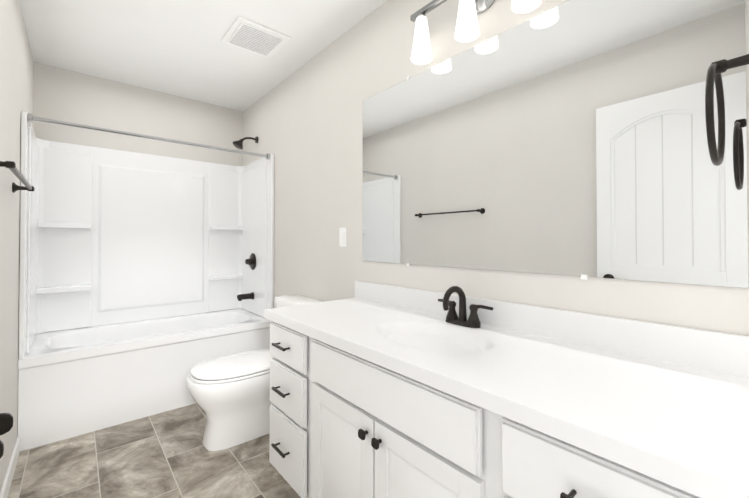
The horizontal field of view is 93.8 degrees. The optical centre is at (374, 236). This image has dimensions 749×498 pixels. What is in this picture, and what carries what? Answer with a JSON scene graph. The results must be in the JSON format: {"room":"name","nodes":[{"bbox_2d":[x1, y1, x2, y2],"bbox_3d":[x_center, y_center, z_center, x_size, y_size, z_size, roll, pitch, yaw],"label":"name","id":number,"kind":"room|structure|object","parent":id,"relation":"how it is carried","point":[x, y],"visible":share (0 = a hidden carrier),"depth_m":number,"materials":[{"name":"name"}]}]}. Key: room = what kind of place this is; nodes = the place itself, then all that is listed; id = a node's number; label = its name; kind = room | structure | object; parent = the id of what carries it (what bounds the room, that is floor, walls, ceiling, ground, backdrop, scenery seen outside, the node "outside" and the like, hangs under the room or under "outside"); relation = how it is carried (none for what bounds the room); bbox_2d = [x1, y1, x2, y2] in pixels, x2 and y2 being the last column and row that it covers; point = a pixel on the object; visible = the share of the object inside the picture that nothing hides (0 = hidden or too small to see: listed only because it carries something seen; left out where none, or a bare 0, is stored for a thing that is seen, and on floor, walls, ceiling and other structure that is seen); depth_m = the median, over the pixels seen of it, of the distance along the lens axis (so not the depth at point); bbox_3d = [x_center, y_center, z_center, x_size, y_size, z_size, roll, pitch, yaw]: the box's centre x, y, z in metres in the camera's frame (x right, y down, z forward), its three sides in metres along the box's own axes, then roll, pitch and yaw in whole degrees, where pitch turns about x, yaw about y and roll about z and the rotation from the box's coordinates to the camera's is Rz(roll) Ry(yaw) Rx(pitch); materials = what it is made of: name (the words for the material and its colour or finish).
{"room":"bathroom","nodes":[
{"label":"bathroom","id":0,"kind":"room"},
{"bbox_2d":[0,0,33,491],"bbox_3d":[-0.953,-0.050,0.665,0.100,2.500,5.064,1,-1,-40],"label":"wall","id":1,"kind":"structure","parent":0,"point":[16,75],"depth_m":1.72,"materials":[{"name":"paint"}]},
{"bbox_2d":[0,413,13,458],"bbox_3d":[-1.047,0.543,0.930,0.108,0.062,0.228,1,-1,-40],"label":"door knob","id":2,"kind":"object","parent":1,"relation":"attached to","point":[6,422],"visible":1,"depth_m":1.02,"materials":[{"name":"brown metal"}]},
{"bbox_2d":[0,437,19,497],"bbox_3d":[-1.371,1.161,1.229,0.012,0.090,1.946,1,-1,-40],"label":"baseboard","id":3,"kind":"structure","parent":1,"relation":"attached to","point":[5,489],"depth_m":1.67,"materials":[{"name":"paint"}]},
{"bbox_2d":[0,161,34,192],"bbox_3d":[-1.548,-0.251,1.504,0.079,0.051,0.802,1,-1,-40],"label":"towel bar","id":4,"kind":"object","parent":1,"relation":"attached to","point":[11,165],"visible":1,"depth_m":1.47,"materials":[{"name":"brown metal"}]},
{"bbox_2d":[33,62,242,165],"bbox_3d":[-1.944,-0.024,3.081,1.724,2.500,0.100,1,-1,-40],"label":"wall","id":5,"kind":"structure","parent":0,"point":[61,94],"depth_m":2.93,"materials":[{"name":"paint"}]},
{"bbox_2d":[8,403,300,497],"bbox_3d":[-0.335,1.231,1.177,1.724,0.050,5.064,1,-1,-40],"label":"floor","id":6,"kind":"structure","parent":0,"point":[166,454],"depth_m":1.85,"materials":[{"name":"tile"}]},
{"bbox_2d":[18,111,273,450],"bbox_3d":[-1.670,0.258,2.756,1.520,1.930,0.742,1,-1,-40],"label":"shower","id":7,"kind":"object","parent":6,"relation":"on","point":[137,275],"visible":1,"depth_m":2.74,"materials":[{"name":"plastic"}]},
{"bbox_2d":[28,113,269,159],"bbox_3d":[-1.462,-0.690,2.521,1.469,0.052,0.052,1,-1,-40],"label":"shower curtain rod","id":8,"kind":"object","parent":7,"relation":"attached to","point":[31,118],"visible":1,"depth_m":2.38,"materials":[{"name":"silver metal"}]},
{"bbox_2d":[237,292,253,300],"bbox_3d":[-1.172,0.542,3.178,0.140,0.068,0.068,1,-1,-40],"label":"tub spout","id":9,"kind":"object","parent":7,"relation":"attached to","point":[240,297],"visible":1,"depth_m":3.16,"materials":[{"name":"brown metal"}]},
{"bbox_2d":[245,253,255,269],"bbox_3d":[-1.144,0.228,3.205,0.066,0.156,0.156,1,-1,-40],"label":"shower valve","id":10,"kind":"object","parent":7,"relation":"attached to","point":[251,261],"visible":1,"depth_m":3.19,"materials":[{"name":"brown metal"}]},
{"bbox_2d":[186,295,322,450],"bbox_3d":[-0.756,0.823,2.239,0.797,0.789,0.434,1,-1,-40],"label":"toilet","id":11,"kind":"object","parent":6,"relation":"on","point":[230,394],"visible":0.6,"depth_m":2.04,"materials":[{"name":"ceramic"}]},
{"bbox_2d":[264,317,723,497],"bbox_3d":[0.215,0.799,1.245,0.600,0.815,1.642,1,-1,-40],"label":"bathroom vanity","id":12,"kind":"object","parent":6,"relation":"on","point":[377,390],"depth_m":1.00,"materials":[{"name":"paint"}]},
{"bbox_2d":[264,297,748,497],"bbox_3d":[0.217,0.372,1.266,0.577,0.040,1.664,1,-1,-40],"label":"countertop","id":13,"kind":"structure","parent":12,"relation":"on","point":[689,424],"depth_m":0.83,"materials":[{"name":"white stone"}]},
{"bbox_2d":[19,0,386,110],"bbox_3d":[-0.335,-1.319,1.205,1.724,0.050,5.064,1,-1,-40],"label":"ceiling","id":14,"kind":"structure","parent":0,"point":[177,48],"depth_m":2.28,"materials":[{"name":"paint"}]},
{"bbox_2d":[221,16,290,57],"bbox_3d":[-0.768,-1.272,2.265,0.330,0.021,0.330,1,-1,-40],"label":"ceiling vent","id":15,"kind":"object","parent":14,"relation":"in","point":[252,36],"visible":1,"depth_m":2.23,"materials":[{"name":"white plastic"}]},
{"bbox_2d":[243,0,748,335],"bbox_3d":[-0.138,-0.033,2.212,0.100,2.500,3.764,1,-1,-40],"label":"wall","id":16,"kind":"structure","parent":0,"point":[304,123],"depth_m":2.08,"materials":[{"name":"paint"}]},
{"bbox_2d":[233,136,258,149],"bbox_3d":[-1.176,-0.860,3.190,0.222,0.145,0.100,1,-1,-40],"label":"shower head","id":17,"kind":"object","parent":16,"relation":"attached to","point":[238,144],"visible":0.96,"depth_m":3.15},
{"bbox_2d":[339,227,346,246],"bbox_3d":[-0.199,0.002,2.199,0.010,0.120,0.073,1,-1,-40],"label":"light switch","id":18,"kind":"object","parent":16,"relation":"attached to","point":[342,236],"visible":1,"depth_m":2.19,"materials":[{"name":"white plastic"}]},
{"bbox_2d":[410,0,446,64],"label":"sconce","id":19,"kind":"object","parent":16,"relation":"attached to","point":[421,51],"depth_m":1.58,"materials":[{"name":"white glass"}]},
{"bbox_2d":[454,0,494,42],"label":"sconce","id":20,"kind":"object","parent":16,"relation":"attached to","point":[467,28],"depth_m":1.40,"materials":[{"name":"white glass"}]},
{"bbox_2d":[511,0,541,13],"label":"sconce","id":21,"kind":"object","parent":16,"relation":"attached to","point":[517,6],"depth_m":1.27,"materials":[{"name":"white glass"}]},
{"bbox_2d":[355,281,748,376],"bbox_3d":[0.429,0.304,1.447,0.020,0.101,1.664,1,-1,-40],"label":"backsplash","id":22,"kind":"structure","parent":16,"relation":"attached to","point":[722,352],"depth_m":1.12,"materials":[{"name":"white stone"}]},
{"bbox_2d":[363,0,748,287],"bbox_3d":[0.431,-0.334,1.463,0.008,0.955,1.540,1,-1,-40],"label":"mirror","id":23,"kind":"object","parent":16,"relation":"attached to","point":[569,137],"visible":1,"depth_m":1.18,"materials":[{"name":"clear glass"}]},
{"bbox_3d":[0.432,-0.054,0.291,1.524,2.500,0.100,1,-1,-40],"label":"wall","id":24,"kind":"structure","parent":0,"visible":0},
{"bbox_2d":[705,54,748,165],"bbox_3d":[0.735,-0.261,0.690,0.206,0.228,0.108,1,-1,-40],"label":"towel ring","id":25,"kind":"object","parent":24,"relation":"attached to","point":[716,69],"visible":1,"depth_m":0.70,"materials":[{"name":"brown metal"}]}
]}

